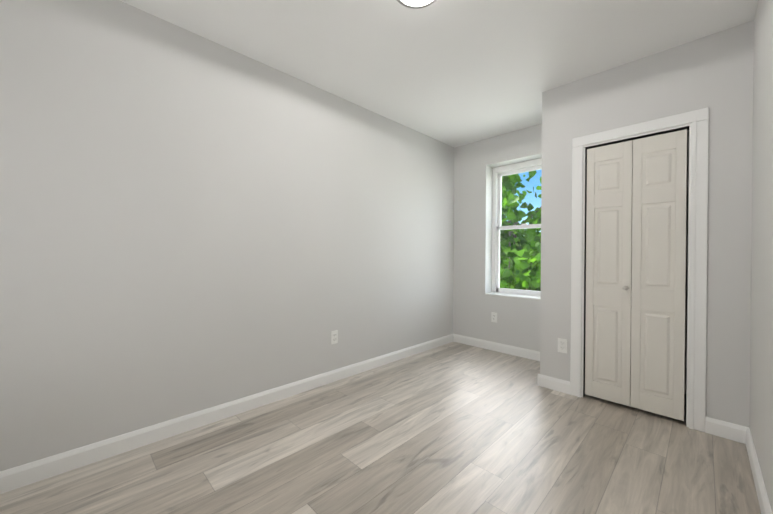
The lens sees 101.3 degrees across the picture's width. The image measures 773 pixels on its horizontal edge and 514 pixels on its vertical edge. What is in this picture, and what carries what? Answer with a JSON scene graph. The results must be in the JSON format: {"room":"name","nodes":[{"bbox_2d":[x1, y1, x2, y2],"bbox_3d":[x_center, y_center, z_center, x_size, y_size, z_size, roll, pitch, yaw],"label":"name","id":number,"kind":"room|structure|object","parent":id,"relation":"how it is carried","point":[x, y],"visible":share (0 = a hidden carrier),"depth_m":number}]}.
{"room":"empty bedroom","nodes":[
{"label":"empty bedroom","id":0,"kind":"room"},
{"bbox_2d":[0,0,453,471],"bbox_3d":[-0.718,-0.162,2.562,4.891,2.486,0.100,0,0,-45],"label":"wall","id":1,"kind":"structure","parent":0,"point":[191,222],"depth_m":1.94},
{"bbox_2d":[0,334,453,493],"bbox_3d":[-0.740,1.033,2.471,4.531,0.097,0.015,0,0,-45],"label":"baseboard","id":2,"kind":"structure","parent":1,"relation":"attached to","point":[35,471],"depth_m":1.92},
{"bbox_2d":[331,330,337,343],"bbox_3d":[-0.452,0.699,2.759,0.070,0.115,0.010,0,0,-45],"label":"outlet","id":3,"kind":"object","parent":1,"relation":"attached to","point":[334,337],"visible":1,"depth_m":2.76},
{"bbox_2d":[0,342,760,513],"bbox_3d":[0.182,1.151,1.660,4.891,0.120,2.668,0,0,-45],"label":"floor","id":4,"kind":"structure","parent":0,"point":[454,428],"depth_m":1.71},
{"bbox_2d":[120,0,757,147],"bbox_3d":[0.197,-1.456,1.647,4.891,0.120,2.668,0,0,-45],"label":"ceiling","id":5,"kind":"structure","parent":0,"point":[454,73],"depth_m":2.07},
{"bbox_2d":[397,0,436,8],"bbox_3d":[0.161,-1.365,1.614,0.266,0.060,0.266,0,0,-45],"label":"flush-mount light fixture","id":6,"kind":"object","parent":5,"relation":"attached to","point":[415,4],"visible":1,"depth_m":1.69},
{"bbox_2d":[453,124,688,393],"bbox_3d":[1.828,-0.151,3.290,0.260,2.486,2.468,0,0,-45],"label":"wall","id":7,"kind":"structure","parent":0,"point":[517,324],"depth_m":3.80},
{"bbox_2d":[491,312,496,322],"bbox_3d":[1.250,0.702,3.678,0.010,0.115,0.070,0,0,-45],"label":"outlet","id":8,"kind":"object","parent":7,"relation":"attached to","point":[493,316],"visible":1,"depth_m":3.68},
{"bbox_2d":[453,334,539,360],"bbox_3d":[1.309,1.039,3.614,0.015,0.097,1.294,0,0,-45],"label":"baseboard","id":9,"kind":"structure","parent":7,"relation":"attached to","point":[509,349],"depth_m":3.63},
{"bbox_2d":[485,292,540,299],"bbox_3d":[1.498,0.442,3.551,0.175,0.014,0.758,0,0,-45],"label":"window sill","id":10,"kind":"structure","parent":7,"relation":"attached to","point":[517,296],"depth_m":3.57},
{"bbox_2d":[492,158,541,296],"bbox_3d":[1.595,-0.319,3.640,0.095,1.535,0.760,0,0,-45],"label":"window","id":11,"kind":"structure","parent":7,"relation":"in","point":[515,169],"depth_m":3.79},
{"bbox_2d":[540,20,753,426],"bbox_3d":[1.761,-0.147,2.308,0.100,2.486,1.174,0,0,-45],"label":"wall","id":12,"kind":"structure","parent":0,"point":[713,72],"depth_m":1.99},
{"bbox_2d":[537,374,569,393],"bbox_3d":[1.376,1.044,2.612,0.015,0.097,0.249,0,0,-45],"label":"baseboard","id":13,"kind":"structure","parent":12,"relation":"attached to","point":[553,383],"depth_m":2.60},
{"bbox_2d":[558,338,566,353],"bbox_3d":[1.424,0.718,2.568,0.010,0.115,0.070,0,0,-45],"label":"outlet","id":14,"kind":"object","parent":12,"relation":"attached to","point":[562,345],"visible":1,"depth_m":2.56},
{"bbox_2d":[585,129,686,420],"bbox_3d":[1.739,0.118,2.253,0.076,1.900,0.562,0,0,-45],"label":"bifold door","id":15,"kind":"structure","parent":12,"relation":"in","point":[635,272],"depth_m":2.23},
{"bbox_2d":[570,107,708,431],"bbox_3d":[1.771,0.080,2.284,0.123,2.032,0.758,0,0,-45],"label":"door frame","id":16,"kind":"structure","parent":12,"relation":"attached to","point":[695,123],"depth_m":2.04},
{"bbox_2d":[705,417,748,443],"bbox_3d":[2.064,1.051,1.923,0.015,0.097,0.182,0,0,-45],"label":"baseboard","id":17,"kind":"structure","parent":12,"relation":"attached to","point":[726,430],"depth_m":1.92},
{"bbox_2d":[749,0,772,513],"bbox_3d":[1.097,-0.143,0.745,4.891,2.486,0.100,0,0,-45],"label":"wall","id":18,"kind":"structure","parent":0,"point":[761,384],"depth_m":1.50},
{"bbox_2d":[746,428,771,513],"bbox_3d":[0.759,1.051,0.502,3.870,0.097,0.015,0,0,-45],"label":"baseboard","id":19,"kind":"structure","parent":18,"relation":"attached to","point":[763,501],"depth_m":1.48},
{"label":"outside","id":20,"kind":"structure","parent":0,"visible":0},
{"bbox_3d":[8.633,4.388,11.876,20.909,0.200,28.000,0,0,-45],"label":"ground","id":21,"kind":"structure","parent":20,"visible":0},
{"bbox_2d":[500,171,541,290],"bbox_3d":[2.784,-0.162,7.928,5.924,9.156,6.906,0,0,-45],"label":"tree","id":22,"kind":"object","parent":21,"relation":"on","point":[523,236],"depth_m":5.75}
]}

